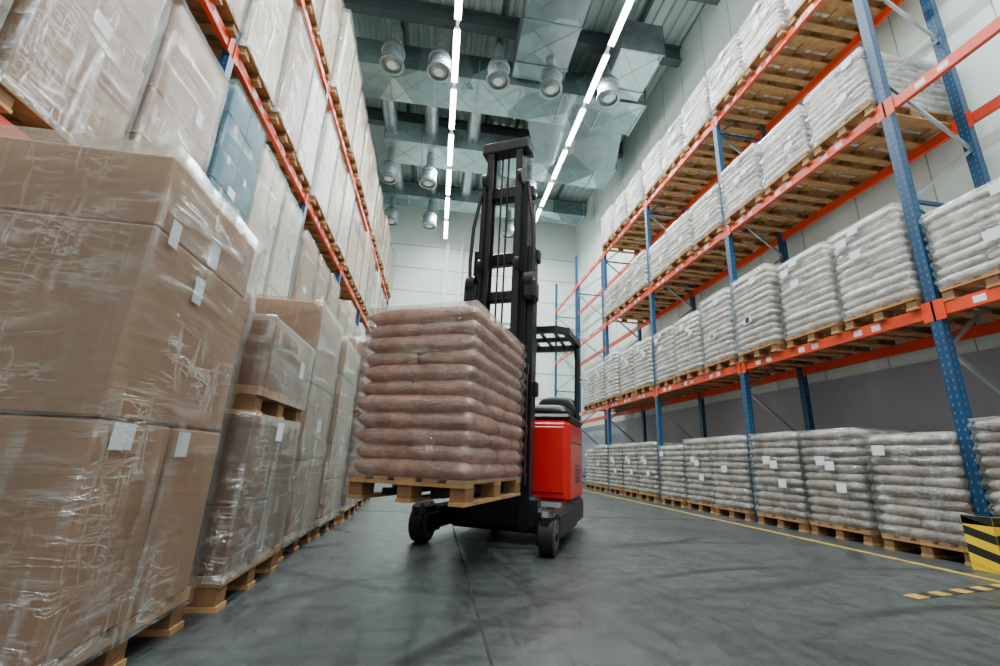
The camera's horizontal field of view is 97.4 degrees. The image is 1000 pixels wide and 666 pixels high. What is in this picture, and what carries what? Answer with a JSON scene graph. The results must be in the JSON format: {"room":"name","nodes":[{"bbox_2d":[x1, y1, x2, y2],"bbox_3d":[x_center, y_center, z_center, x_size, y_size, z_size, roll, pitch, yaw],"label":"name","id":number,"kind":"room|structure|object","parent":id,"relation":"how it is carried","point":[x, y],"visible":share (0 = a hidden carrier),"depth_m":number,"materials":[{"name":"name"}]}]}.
{"room":"warehouse","nodes":[
{"label":"warehouse","id":0,"kind":"room"},
{"bbox_2d":[383,203,575,404],"bbox_3d":[-1.355,-0.105,19.305,10.150,12.200,0.300,5,-16,-7],"label":"wall","id":1,"kind":"structure","parent":0,"point":[419,251],"depth_m":20.05,"materials":[{"name":"white paint"}]},
{"bbox_2d":[441,212,452,302],"bbox_3d":[-0.827,0.141,19.173,3.700,11.700,0.148,5,-16,-7],"label":"trim","id":2,"kind":"structure","parent":1,"relation":"attached to","point":[448,240],"depth_m":19.83,"materials":[{"name":"white metal"}]},
{"bbox_2d":[342,0,720,212],"bbox_3d":[0.605,-8.854,9.682,9.750,0.580,23.500,5,-16,-7],"label":"ceiling","id":3,"kind":"structure","parent":0,"point":[413,11],"depth_m":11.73,"materials":[{"name":"grey metal"}]},
{"bbox_2d":[355,0,664,226],"bbox_3d":[0.063,-6.985,12.805,8.720,1.240,12.250,5,-16,-7],"label":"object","id":4,"kind":"object","parent":3,"relation":"hanging from","point":[547,28],"visible":0.63,"depth_m":12.79,"materials":[{"name":"metal"}]},
{"bbox_2d":[379,152,397,183],"bbox_3d":[-3.662,-5.506,14.544,0.600,0.970,0.600,5,-16,-7],"label":"jet","id":5,"kind":"object","parent":4,"relation":"attached to","point":[389,169],"visible":0.99,"depth_m":14.34,"materials":[{"name":"metal"}]},
{"bbox_2d":[384,199,398,225],"bbox_3d":[-4.291,-4.811,17.403,0.600,0.970,0.600,5,-16,-7],"label":"jet","id":6,"kind":"object","parent":4,"relation":"attached to","point":[391,211],"visible":0.75,"depth_m":17.21,"materials":[{"name":"metal"}]},
{"bbox_2d":[379,30,404,75],"bbox_3d":[-2.599,-6.921,10.747,0.600,0.970,0.600,5,-16,-7],"label":"ceiling lamp","id":7,"kind":"object","parent":4,"relation":"attached to","point":[391,61],"visible":1,"depth_m":10.55,"materials":[{"name":"metal"}]},
{"bbox_2d":[419,157,436,188],"bbox_3d":[-2.377,-5.401,14.710,0.600,0.970,0.600,5,-16,-7],"label":"jet","id":8,"kind":"object","parent":4,"relation":"attached to","point":[428,173],"visible":1,"depth_m":14.50,"materials":[{"name":"metal"}]},
{"bbox_2d":[421,204,436,229],"bbox_3d":[-2.808,-4.690,17.595,0.600,0.970,0.600,5,-16,-7],"label":"jet","id":9,"kind":"object","parent":4,"relation":"attached to","point":[429,217],"visible":1,"depth_m":17.39,"materials":[{"name":"metal"}]},
{"bbox_2d":[426,38,451,82],"bbox_3d":[-1.482,-6.830,10.892,0.600,0.970,0.600,5,-16,-7],"label":"ceiling lamp","id":10,"kind":"object","parent":4,"relation":"attached to","point":[438,70],"visible":1,"depth_m":10.70,"materials":[{"name":"metal"}]},
{"bbox_2d":[444,0,461,238],"bbox_3d":[-0.808,-7.419,9.029,0.152,0.416,22.440,5,-16,-7],"label":"fluorescent lights","id":11,"kind":"object","parent":4,"relation":"hanging from","point":[458,3],"visible":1,"depth_m":12.08,"materials":[{"name":"white plastic"}]},
{"bbox_2d":[486,48,509,91],"bbox_3d":[-0.029,-6.712,11.080,0.600,0.970,0.600,5,-16,-7],"label":"jet","id":12,"kind":"object","parent":4,"relation":"attached to","point":[497,79],"visible":1,"depth_m":10.88,"materials":[{"name":"metal"}]},
{"bbox_2d":[539,56,562,98],"bbox_3d":[1.306,-6.603,11.253,0.600,0.970,0.600,5,-16,-7],"label":"jet","id":13,"kind":"object","parent":4,"relation":"attached to","point":[550,87],"visible":1,"depth_m":11.05,"materials":[{"name":"metal"}]},
{"bbox_2d":[536,0,633,221],"bbox_3d":[2.731,-7.131,9.488,0.152,0.416,22.440,5,-16,-7],"label":"fluorescent lights","id":14,"kind":"object","parent":4,"relation":"attached to","point":[627,6],"visible":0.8,"depth_m":11.56,"materials":[{"name":"white plastic"}]},
{"bbox_2d":[596,66,619,107],"bbox_3d":[2.808,-6.480,11.448,0.600,0.970,0.600,5,-16,-7],"label":"jet","id":15,"kind":"object","parent":4,"relation":"attached to","point":[608,96],"visible":0.99,"depth_m":11.25,"materials":[{"name":"metal"}]},
{"bbox_2d":[124,482,999,665],"bbox_3d":[0.085,2.651,6.459,10.150,0.103,23.700,5,-16,-7],"label":"floor","id":16,"kind":"structure","parent":0,"point":[618,589],"depth_m":2.34,"materials":[{"name":"concrete"}]},
{"bbox_2d":[0,124,266,665],"bbox_3d":[-1.776,0.222,1.547,1.250,1.682,0.802,5,-16,-7],"label":"cardboard boxes","id":17,"kind":"object","parent":16,"relation":"on","point":[125,272],"visible":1,"depth_m":1.38,"materials":[{"name":"brown cardboard"}]},
{"bbox_2d":[0,0,388,326],"bbox_3d":[-3.937,-1.308,8.328,1.140,8.200,19.760,5,-16,-7],"label":"rack","id":18,"kind":"object","parent":16,"relation":"on","point":[229,58],"visible":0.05,"depth_m":6.38,"materials":[{"name":"metal"}]},
{"bbox_2d":[0,0,13,29],"bbox_3d":[-3.042,-2.208,1.884,1.247,1.768,0.848,5,-16,-8],"label":"wooden pallet","id":19,"kind":"object","parent":18,"relation":"on","point":[5,5],"visible":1,"depth_m":2.25,"materials":[{"name":"brown wood"}]},
{"bbox_2d":[0,0,173,138],"bbox_3d":[-3.156,-2.009,2.768,1.247,1.866,0.852,5,-16,-7],"label":"wooden pallet","id":20,"kind":"object","parent":18,"relation":"on","point":[75,66],"visible":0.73,"depth_m":2.68,"materials":[{"name":"brown wood"}]},
{"bbox_2d":[128,0,230,174],"bbox_3d":[-3.261,-1.755,3.629,1.245,1.848,0.851,4,-16,-7],"label":"wooden pallet","id":21,"kind":"object","parent":18,"relation":"on","point":[186,89],"visible":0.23,"depth_m":3.67,"materials":[{"name":"brown wood"}]},
{"bbox_2d":[185,0,249,38],"bbox_3d":[-3.179,-4.060,4.291,1.247,1.866,0.852,5,-16,-8],"label":"wooden pallet","id":22,"kind":"object","parent":18,"relation":"on","point":[233,13],"visible":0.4,"depth_m":4.40,"materials":[{"name":"brown wood"}]},
{"bbox_2d":[206,82,264,222],"bbox_3d":[-3.435,-1.594,4.609,1.248,2.067,0.849,5,-16,-7],"label":"wooden pallet","id":23,"kind":"object","parent":18,"relation":"on","point":[236,154],"visible":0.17,"depth_m":4.69,"materials":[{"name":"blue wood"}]},
{"bbox_2d":[202,0,297,110],"bbox_3d":[-3.320,-3.749,5.212,1.247,1.768,0.848,5,-16,-7],"label":"wooden pallet","id":24,"kind":"object","parent":18,"relation":"on","point":[267,29],"visible":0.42,"depth_m":5.17,"materials":[{"name":"brown wood"}]},
{"bbox_2d":[245,144,288,294],"bbox_3d":[-3.556,-1.311,5.426,1.246,1.966,0.846,5,-16,-8],"label":"cardboard boxes","id":25,"kind":"object","parent":18,"relation":"on","point":[266,205],"visible":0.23,"depth_m":5.62,"materials":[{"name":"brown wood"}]},
{"bbox_2d":[247,6,316,159],"bbox_3d":[-3.442,-3.544,6.115,1.247,1.866,0.852,5,-16,-7],"label":"wooden pallet","id":26,"kind":"object","parent":18,"relation":"on","point":[287,117],"visible":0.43,"depth_m":6.12,"materials":[{"name":"brown wood"}]},
{"bbox_2d":[263,188,305,296],"bbox_3d":[-3.706,-1.068,6.290,1.246,1.966,0.846,4,-16,-7],"label":"cardboard boxes","id":27,"kind":"object","parent":18,"relation":"on","point":[281,281],"visible":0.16,"depth_m":6.46,"materials":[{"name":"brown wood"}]},
{"bbox_2d":[270,64,327,193],"bbox_3d":[-3.586,-3.305,6.932,1.248,1.847,0.850,5,-16,-7],"label":"wooden pallet","id":28,"kind":"object","parent":18,"relation":"on","point":[304,164],"visible":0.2,"depth_m":7.03,"materials":[{"name":"brown wood"}]},
{"bbox_2d":[291,229,319,298],"bbox_3d":[-3.855,-0.744,7.251,1.247,1.866,0.852,5,-16,-7],"label":"cardboard boxes","id":29,"kind":"object","parent":18,"relation":"on","point":[307,264],"visible":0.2,"depth_m":7.34,"materials":[{"name":"beige cardboard"}]},
{"bbox_2d":[293,0,325,34],"bbox_3d":[-3.363,-5.733,6.715,1.245,1.848,0.851,5,-16,-8],"label":"wooden pallet","id":30,"kind":"object","parent":18,"relation":"on","point":[315,8],"visible":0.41,"depth_m":6.83,"materials":[{"name":"brown wood"}]},
{"bbox_2d":[285,111,339,225],"bbox_3d":[-3.725,-3.027,7.915,1.248,1.847,0.850,5,-16,-7],"label":"wooden pallet","id":31,"kind":"object","parent":18,"relation":"on","point":[325,172],"visible":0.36,"depth_m":7.90,"materials":[{"name":"brown wood"}]},
{"bbox_2d":[312,254,330,302],"bbox_3d":[-3.978,-0.498,8.088,1.245,1.848,0.851,5,-16,-8],"label":"cardboard boxes","id":32,"kind":"object","parent":18,"relation":"on","point":[322,280],"visible":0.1,"depth_m":8.29,"materials":[{"name":"beige cardboard"}]},
{"bbox_2d":[304,148,347,246],"bbox_3d":[-3.860,-2.755,8.732,1.247,1.768,0.848,5,-16,-7],"label":"cardboard boxes","id":33,"kind":"object","parent":18,"relation":"on","point":[331,228],"visible":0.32,"depth_m":8.81,"materials":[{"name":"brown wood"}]},
{"bbox_2d":[314,0,344,80],"bbox_3d":[-3.509,-5.457,7.550,1.247,1.768,0.848,5,-16,-7],"label":"wooden pallet","id":34,"kind":"object","parent":18,"relation":"on","point":[327,39],"visible":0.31,"depth_m":7.62,"materials":[{"name":"brown wood"}]},
{"bbox_2d":[326,273,340,318],"bbox_3d":[-4.084,-0.265,8.943,1.247,1.866,0.852,5,-16,-7],"label":"cardboard boxes","id":35,"kind":"object","parent":18,"relation":"on","point":[333,295],"visible":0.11,"depth_m":9.18,"materials":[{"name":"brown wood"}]},
{"bbox_2d":[313,172,355,265],"bbox_3d":[-3.970,-2.548,9.606,1.248,1.847,0.850,5,-16,-7],"label":"wooden pallet","id":36,"kind":"object","parent":18,"relation":"on","point":[340,249],"visible":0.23,"depth_m":9.63,"materials":[{"name":"brown wood"}]},
{"bbox_2d":[327,8,356,122],"bbox_3d":[-3.606,-5.274,8.554,1.246,1.966,0.846,5,-16,-8],"label":"cardboard boxes","id":37,"kind":"object","parent":18,"relation":"on","point":[343,69],"visible":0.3,"depth_m":8.53,"materials":[{"name":"beige cardboard"}]},
{"bbox_2d":[323,201,361,282],"bbox_3d":[-4.125,-2.239,10.557,1.247,1.768,0.848,5,-16,-7],"label":"wooden pallet","id":38,"kind":"object","parent":18,"relation":"on","point":[349,265],"visible":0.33,"depth_m":10.58,"materials":[{"name":"brown wood"}]},
{"bbox_2d":[337,299,348,334],"bbox_3d":[-4.232,0.105,9.885,1.250,1.666,0.849,5,-16,-7],"label":"wooden pallet","id":39,"kind":"object","parent":18,"relation":"on","point":[342,315],"visible":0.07,"depth_m":10.08,"materials":[{"name":"brown wood"}]},
{"bbox_2d":[343,300,356,337],"bbox_3d":[-4.343,0.203,10.783,1.249,1.967,0.850,5,-16,-7],"label":"wooden pallet","id":40,"kind":"object","parent":18,"relation":"on","point":[351,321],"visible":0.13,"depth_m":10.94,"materials":[{"name":"brown wood"}]},
{"bbox_2d":[338,52,362,152],"bbox_3d":[-3.759,-5.038,9.396,1.249,1.967,0.850,5,-16,-8],"label":"box","id":41,"kind":"object","parent":18,"relation":"on","point":[348,127],"visible":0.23,"depth_m":9.51,"materials":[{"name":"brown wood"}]},
{"bbox_2d":[335,220,366,294],"bbox_3d":[-4.264,-2.002,11.397,1.247,1.768,0.848,5,-16,-8],"label":"wooden pallet","id":42,"kind":"object","parent":18,"relation":"on","point":[355,284],"visible":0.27,"depth_m":11.52,"materials":[{"name":"brown wood"}]},
{"bbox_2d":[340,91,367,177],"bbox_3d":[-3.871,-4.697,10.231,1.247,1.768,0.848,5,-16,-7],"label":"box","id":43,"kind":"object","parent":18,"relation":"on","point":[355,155],"visible":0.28,"depth_m":10.27,"materials":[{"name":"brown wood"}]},
{"bbox_2d":[339,231,372,306],"bbox_3d":[-4.375,-1.847,12.310,1.249,1.967,0.850,5,-16,-7],"label":"wooden pallet","id":44,"kind":"object","parent":18,"relation":"on","point":[361,296],"visible":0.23,"depth_m":12.30,"materials":[{"name":"brown wood"}]},
{"bbox_2d":[355,123,372,200],"bbox_3d":[-4.023,-4.422,11.207,1.247,1.768,0.848,5,-16,-7],"label":"box","id":45,"kind":"object","parent":18,"relation":"on","point":[362,180],"visible":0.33,"depth_m":11.26,"materials":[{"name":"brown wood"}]},
{"bbox_2d":[352,250,375,316],"bbox_3d":[-4.530,-1.533,13.239,1.247,1.866,0.852,5,-16,-7],"label":"wooden pallet","id":46,"kind":"object","parent":18,"relation":"on","point":[366,311],"visible":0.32,"depth_m":13.32,"materials":[{"name":"brown wood"}]},
{"bbox_2d":[354,144,376,218],"bbox_3d":[-4.170,-4.220,12.073,1.245,1.848,0.851,5,-16,-8],"label":"wooden pallet","id":47,"kind":"object","parent":18,"relation":"on","point":[366,204],"visible":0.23,"depth_m":12.20,"materials":[{"name":"brown wood"}]},
{"bbox_2d":[362,168,378,233],"bbox_3d":[-4.329,-3.987,12.903,1.248,1.847,0.850,4,-16,-7],"label":"wooden pallet","id":48,"kind":"object","parent":18,"relation":"on","point":[370,222],"visible":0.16,"depth_m":13.13,"materials":[{"name":"brown wood"}]},
{"bbox_2d":[365,185,383,249],"bbox_3d":[-4.457,-3.719,13.882,1.247,1.866,0.852,5,-16,-7],"label":"wooden pallet","id":49,"kind":"object","parent":18,"relation":"on","point":[379,206],"visible":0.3,"depth_m":13.88,"materials":[{"name":"brown wood"}]},
{"bbox_2d":[375,215,389,271],"bbox_3d":[-4.684,-3.225,15.594,1.245,1.848,0.851,5,-16,-7],"label":"wooden pallet","id":50,"kind":"object","parent":18,"relation":"on","point":[382,260],"visible":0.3,"depth_m":15.60,"materials":[{"name":"brown wood"}]},
{"bbox_2d":[184,312,315,612],"bbox_3d":[-1.873,0.625,2.428,1.249,1.390,0.852,5,-16,-7],"label":"cardboard boxes","id":51,"kind":"object","parent":16,"relation":"on","point":[248,514],"visible":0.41,"depth_m":2.27,"materials":[{"name":"brown cardboard"}]},
{"bbox_2d":[243,294,344,562],"bbox_3d":[-2.041,0.672,3.385,1.251,1.816,0.852,5,-16,-7],"label":"cardboard boxes","id":52,"kind":"object","parent":16,"relation":"on","point":[312,320],"visible":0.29,"depth_m":3.33,"materials":[{"name":"beige cardboard"}]},
{"bbox_2d":[310,337,360,538],"bbox_3d":[-2.154,0.938,4.237,1.252,1.768,0.853,5,-16,-7],"label":"wooden pallet","id":53,"kind":"object","parent":16,"relation":"on","point":[328,511],"visible":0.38,"depth_m":4.25,"materials":[{"name":"brown wood"}]},
{"bbox_2d":[336,335,366,522],"bbox_3d":[-2.258,1.070,5.183,1.249,2.031,0.847,5,-16,-7],"label":"wooden pallet","id":54,"kind":"object","parent":16,"relation":"on","point":[348,504],"visible":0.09,"depth_m":4.92,"materials":[{"name":"brown wood"}]},
{"bbox_2d":[382,137,582,556],"bbox_3d":[0.058,-0.119,4.498,1.256,4.130,2.990,-3,-17,18],"label":"forklift","id":55,"kind":"object","parent":16,"relation":"on","point":[549,504],"visible":0.8,"depth_m":4.44,"materials":[{"name":"metal"}]},
{"bbox_2d":[346,300,526,507],"bbox_3d":[-0.372,0.573,3.347,0.849,1.266,1.241,-3,-17,18],"label":"wooden pallet","id":56,"kind":"object","parent":55,"relation":"on","point":[437,406],"visible":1,"depth_m":2.85,"materials":[{"name":"brown wood"}]},
{"bbox_2d":[380,490,747,665],"bbox_3d":[0.102,2.576,6.377,9.750,0.002,23.500,5,-16,-7],"label":"joint","id":57,"kind":"object","parent":16,"relation":"on","point":[468,582],"depth_m":2.25,"materials":[{"name":"grey concrete"}]},
{"bbox_2d":[585,449,594,488],"bbox_3d":[3.267,4.091,13.180,1.256,1.137,0.852,4,-16,-7],"label":"wooden pallet","id":58,"kind":"object","parent":16,"relation":"on","point":[589,466],"visible":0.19,"depth_m":13.18,"materials":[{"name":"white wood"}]},
{"bbox_2d":[593,445,608,491],"bbox_3d":[3.363,3.810,12.366,1.252,1.234,0.847,5,-16,-8],"label":"wooden pallet","id":59,"kind":"object","parent":16,"relation":"on","point":[600,461],"visible":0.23,"depth_m":12.18,"materials":[{"name":"brown wood"}]},
{"bbox_2d":[607,444,624,494],"bbox_3d":[3.533,3.542,11.413,1.255,1.232,0.850,4,-16,-6],"label":"wooden pallet","id":60,"kind":"object","parent":16,"relation":"on","point":[614,457],"visible":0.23,"depth_m":11.28,"materials":[{"name":"brown wood"}]},
{"bbox_2d":[621,443,640,497],"bbox_3d":[3.684,3.305,10.569,1.255,1.232,0.850,5,-16,-7],"label":"wooden pallet","id":61,"kind":"object","parent":16,"relation":"on","point":[629,465],"visible":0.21,"depth_m":10.50,"materials":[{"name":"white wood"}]},
{"bbox_2d":[636,441,681,501],"bbox_3d":[3.785,3.064,9.719,1.255,1.232,0.850,5,-16,-7],"label":"wooden pallet","id":62,"kind":"object","parent":16,"relation":"on","point":[647,452],"visible":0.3,"depth_m":9.53,"materials":[{"name":"brown wood"}]},
{"bbox_2d":[658,445,710,507],"bbox_3d":[3.932,2.825,8.699,1.256,1.137,0.852,5,-16,-7],"label":"wooden pallet","id":63,"kind":"object","parent":16,"relation":"on","point":[671,467],"visible":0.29,"depth_m":8.56,"materials":[{"name":"brown wood"}]},
{"bbox_2d":[682,438,744,513],"bbox_3d":[4.085,2.540,7.862,1.255,1.232,0.850,5,-16,-7],"label":"wooden pallet","id":64,"kind":"object","parent":16,"relation":"on","point":[696,455],"visible":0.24,"depth_m":7.79,"materials":[{"name":"brown wood"}]},
{"bbox_2d":[707,435,777,521],"bbox_3d":[4.170,2.297,7.011,1.252,1.234,0.847,5,-16,-8],"label":"wooden pallet","id":65,"kind":"object","parent":16,"relation":"on","point":[731,482],"visible":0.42,"depth_m":6.84,"materials":[{"name":"brown wood"}]},
{"bbox_2d":[554,0,999,521],"bbox_3d":[4.229,-0.797,8.852,1.140,8.200,19.760,5,-16,-7],"label":"rack","id":66,"kind":"object","parent":16,"relation":"on","point":[934,311],"visible":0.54,"depth_m":5.51,"materials":[{"name":"metal"}]},
{"bbox_2d":[582,368,628,411],"bbox_3d":[3.334,1.824,13.885,1.253,1.226,0.846,5,-16,-8],"label":"wooden pallet","id":67,"kind":"object","parent":66,"relation":"on","point":[587,383],"visible":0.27,"depth_m":13.77,"materials":[{"name":"brown wood"}]},
{"bbox_2d":[592,362,640,408],"bbox_3d":[3.464,1.574,12.999,1.253,1.226,0.846,4,-16,-6],"label":"wooden pallet","id":68,"kind":"object","parent":66,"relation":"on","point":[598,372],"visible":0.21,"depth_m":12.85,"materials":[{"name":"brown wood"}]},
{"bbox_2d":[600,205,645,253],"bbox_3d":[3.796,-3.125,13.340,1.255,1.124,0.850,5,-16,-8],"label":"wooden pallet","id":69,"kind":"object","parent":66,"relation":"on","point":[607,234],"visible":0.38,"depth_m":13.21,"materials":[{"name":"brown wood"}]},
{"bbox_2d":[603,281,649,323],"bbox_3d":[3.713,-0.854,12.663,1.251,0.940,0.847,5,-16,-8],"label":"wooden pallet","id":70,"kind":"object","parent":66,"relation":"on","point":[610,308],"visible":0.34,"depth_m":12.54,"materials":[{"name":"brown wood"}]},
{"bbox_2d":[604,351,654,405],"bbox_3d":[3.595,1.261,12.089,1.254,1.333,0.848,5,-16,-7],"label":"wooden pallet","id":71,"kind":"object","parent":66,"relation":"on","point":[611,373],"visible":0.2,"depth_m":11.92,"materials":[{"name":"brown wood"}]},
{"bbox_2d":[612,190,663,239],"bbox_3d":[3.934,-3.325,12.471,1.253,1.036,0.847,5,-16,-7],"label":"wooden pallet","id":72,"kind":"object","parent":66,"relation":"on","point":[620,219],"visible":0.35,"depth_m":12.34,"materials":[{"name":"brown wood"}]},
{"bbox_2d":[616,268,670,314],"bbox_3d":[3.867,-1.096,11.803,1.251,0.940,0.847,5,-16,-8],"label":"wooden pallet","id":73,"kind":"object","parent":66,"relation":"on","point":[623,291],"visible":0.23,"depth_m":11.71,"materials":[{"name":"brown wood"}]},
{"bbox_2d":[618,347,677,401],"bbox_3d":[3.768,1.069,11.208,1.253,1.226,0.846,4,-16,-6],"label":"wooden pallet","id":74,"kind":"object","parent":66,"relation":"on","point":[625,360],"visible":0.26,"depth_m":11.10,"materials":[{"name":"brown wood"}]},
{"bbox_2d":[625,170,681,225],"bbox_3d":[4.087,-3.559,11.636,1.253,1.036,0.847,4,-16,-6],"label":"wooden pallet","id":75,"kind":"object","parent":66,"relation":"on","point":[634,195],"visible":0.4,"depth_m":11.47,"materials":[{"name":"brown wood"}]},
{"bbox_2d":[629,250,688,303],"bbox_3d":[3.989,-1.380,10.973,1.253,1.036,0.847,5,-16,-7],"label":"wooden pallet","id":76,"kind":"object","parent":66,"relation":"on","point":[638,268],"visible":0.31,"depth_m":10.81,"materials":[{"name":"brown wood"}]},
{"bbox_2d":[632,337,696,396],"bbox_3d":[3.880,0.820,10.327,1.253,1.226,0.846,5,-16,-9],"label":"wooden pallet","id":77,"kind":"object","parent":66,"relation":"on","point":[642,358],"visible":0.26,"depth_m":10.17,"materials":[{"name":"brown wood"}]},
{"bbox_2d":[642,140,706,204],"bbox_3d":[4.240,-3.875,10.678,1.255,1.124,0.850,5,-16,-9],"label":"wooden pallet","id":78,"kind":"object","parent":66,"relation":"on","point":[653,176],"visible":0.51,"depth_m":10.54,"materials":[{"name":"brown wood"}]},
{"bbox_2d":[648,234,716,289],"bbox_3d":[4.154,-1.603,10.002,1.251,0.940,0.847,5,-16,-8],"label":"wooden pallet","id":79,"kind":"object","parent":66,"relation":"on","point":[658,265],"visible":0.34,"depth_m":9.91,"materials":[{"name":"brown wood"}]},
{"bbox_2d":[652,325,727,391],"bbox_3d":[4.061,0.559,9.390,1.252,1.221,0.850,5,-16,-7],"label":"wooden pallet","id":80,"kind":"object","parent":66,"relation":"on","point":[665,375],"visible":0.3,"depth_m":9.28,"materials":[{"name":"brown wood"}]},
{"bbox_2d":[660,115,732,183],"bbox_3d":[4.381,-4.075,9.809,1.253,1.036,0.847,5,-16,-7],"label":"wooden pallet","id":81,"kind":"object","parent":66,"relation":"on","point":[702,166],"visible":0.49,"depth_m":9.68,"materials":[{"name":"brown wood"}]},
{"bbox_2d":[665,211,744,274],"bbox_3d":[4.244,-1.849,9.139,1.251,0.940,0.847,5,-16,-8],"label":"wooden pallet","id":82,"kind":"object","parent":66,"relation":"on","point":[680,247],"visible":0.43,"depth_m":9.02,"materials":[{"name":"brown wood"}]},
{"bbox_2d":[672,310,759,384],"bbox_3d":[4.165,0.314,8.534,1.253,1.226,0.846,5,-16,-9],"label":"wooden pallet","id":83,"kind":"object","parent":66,"relation":"on","point":[686,334],"visible":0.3,"depth_m":8.39,"materials":[{"name":"brown wood"}]},
{"bbox_2d":[681,77,760,157],"bbox_3d":[4.513,-4.363,8.951,1.255,1.124,0.850,5,-16,-7],"label":"wooden pallet","id":84,"kind":"object","parent":66,"relation":"on","point":[696,113],"visible":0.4,"depth_m":8.79,"materials":[{"name":"brown wood"}]},
{"bbox_2d":[689,184,775,256],"bbox_3d":[4.394,-2.092,8.273,1.252,0.938,0.847,5,-16,-9],"label":"wooden pallet","id":85,"kind":"object","parent":66,"relation":"on","point":[706,219],"visible":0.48,"depth_m":8.14,"materials":[{"name":"brown wood"}]},
{"bbox_2d":[698,287,795,376],"bbox_3d":[4.307,0.012,7.662,1.254,1.333,0.848,4,-16,-6],"label":"wooden pallet","id":86,"kind":"object","parent":66,"relation":"on","point":[717,331],"visible":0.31,"depth_m":7.51,"materials":[{"name":"brown wood"}]},
{"bbox_2d":[707,33,803,124],"bbox_3d":[4.613,-4.588,7.999,1.253,1.036,0.847,5,-16,-8],"label":"wooden pallet","id":87,"kind":"object","parent":66,"relation":"on","point":[764,99],"visible":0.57,"depth_m":7.86,"materials":[{"name":"brown wood"}]},
{"bbox_2d":[719,143,826,232],"bbox_3d":[4.540,-2.400,7.362,1.253,1.036,0.847,5,-16,-8],"label":"wooden pallet","id":88,"kind":"object","parent":66,"relation":"on","point":[742,190],"visible":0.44,"depth_m":7.22,"materials":[{"name":"brown wood"}]},
{"bbox_2d":[729,263,852,366],"bbox_3d":[4.414,-0.246,6.753,1.254,1.333,0.848,4,-16,-6],"label":"wooden pallet","id":89,"kind":"object","parent":66,"relation":"on","point":[756,311],"visible":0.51,"depth_m":6.58,"materials":[{"name":"brown wood"}]},
{"bbox_2d":[738,0,851,85],"bbox_3d":[4.751,-4.829,7.142,1.253,1.036,0.847,5,-16,-7],"label":"wooden pallet","id":90,"kind":"object","parent":66,"relation":"on","point":[808,52],"visible":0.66,"depth_m":7.01,"materials":[{"name":"brown wood"}]},
{"bbox_2d":[757,105,883,203],"bbox_3d":[4.684,-2.597,6.485,1.251,0.940,0.848,5,-16,-8],"label":"wooden pallet","id":91,"kind":"object","parent":66,"relation":"on","point":[786,149],"visible":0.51,"depth_m":6.35,"materials":[{"name":"brown wood"}]},
{"bbox_2d":[783,0,891,38],"bbox_3d":[4.920,-5.066,6.299,1.253,1.036,0.847,5,-16,-8],"label":"wooden pallet","id":92,"kind":"object","parent":66,"relation":"on","point":[833,17],"visible":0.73,"depth_m":6.42,"materials":[{"name":"brown wood"}]},
{"bbox_2d":[774,241,923,353],"bbox_3d":[4.588,-0.438,5.859,1.252,1.221,0.850,5,-16,-7],"label":"wooden pallet","id":93,"kind":"object","parent":66,"relation":"on","point":[808,297],"visible":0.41,"depth_m":5.72,"materials":[{"name":"brown wood"}]},
{"bbox_2d":[802,47,953,166],"bbox_3d":[4.807,-2.842,5.616,1.252,0.938,0.847,5,-16,-8],"label":"wooden pallet","id":94,"kind":"object","parent":66,"relation":"on","point":[846,97],"visible":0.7,"depth_m":5.40,"materials":[{"name":"brown wood"}]},
{"bbox_2d":[827,202,999,337],"bbox_3d":[4.724,-0.676,5.015,1.252,1.221,0.850,5,-16,-7],"label":"wooden pallet","id":95,"kind":"object","parent":66,"relation":"on","point":[875,270],"visible":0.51,"depth_m":4.86,"materials":[{"name":"brown wood"}]},
{"bbox_2d":[919,177,999,307],"bbox_3d":[4.898,-0.808,4.024,1.252,0.938,0.847,5,-16,-7],"label":"wooden pallet","id":96,"kind":"object","parent":66,"relation":"on","point":[962,235],"visible":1,"depth_m":4.08,"materials":[{"name":"brown wood"}]},
{"bbox_2d":[748,431,835,532],"bbox_3d":[4.314,2.029,6.059,1.255,1.232,0.850,5,-16,-8],"label":"wooden pallet","id":97,"kind":"object","parent":16,"relation":"on","point":[779,494],"visible":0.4,"depth_m":5.92,"materials":[{"name":"brown wood"}]},
{"bbox_2d":[796,427,935,546],"bbox_3d":[4.479,1.797,5.232,1.255,1.232,0.850,4,-16,-6],"label":"wooden pallet","id":98,"kind":"object","parent":16,"relation":"on","point":[835,475],"visible":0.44,"depth_m":5.06,"materials":[{"name":"brown wood"}]},
{"bbox_2d":[862,431,975,565],"bbox_3d":[4.582,1.590,4.329,1.256,1.137,0.852,5,-16,-9],"label":"wooden pallet","id":99,"kind":"object","parent":16,"relation":"on","point":[920,486],"visible":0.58,"depth_m":4.20,"materials":[{"name":"brown wood"}]},
{"bbox_2d":[903,584,999,598],"bbox_3d":[3.029,1.694,2.883,1.135,0.003,0.080,9,-17,-21],"label":"tape","id":100,"kind":"object","parent":16,"relation":"on","point":[949,592],"visible":1,"depth_m":2.84,"materials":[{"name":"yellow paint"}]},
{"bbox_2d":[960,514,999,573],"bbox_3d":[4.092,1.735,3.611,0.306,0.420,0.220,5,-16,-7],"label":"guard","id":101,"kind":"object","parent":16,"relation":"on","point":[982,534],"visible":1,"depth_m":3.58,"materials":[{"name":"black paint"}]},
{"bbox_2d":[967,416,999,517],"bbox_3d":[4.734,1.276,3.392,1.255,1.232,0.850,5,-16,-9],"label":"wooden pallet","id":102,"kind":"object","parent":16,"relation":"on","point":[986,439],"visible":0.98,"depth_m":3.70,"materials":[{"name":"brown wood"}]},
{"bbox_2d":[576,0,999,481],"bbox_3d":[5.267,-2.877,8.706,0.220,12.200,23.500,5,-16,-7],"label":"wall","id":103,"kind":"structure","parent":0,"point":[906,391],"depth_m":6.80,"materials":[{"name":"white paint"}]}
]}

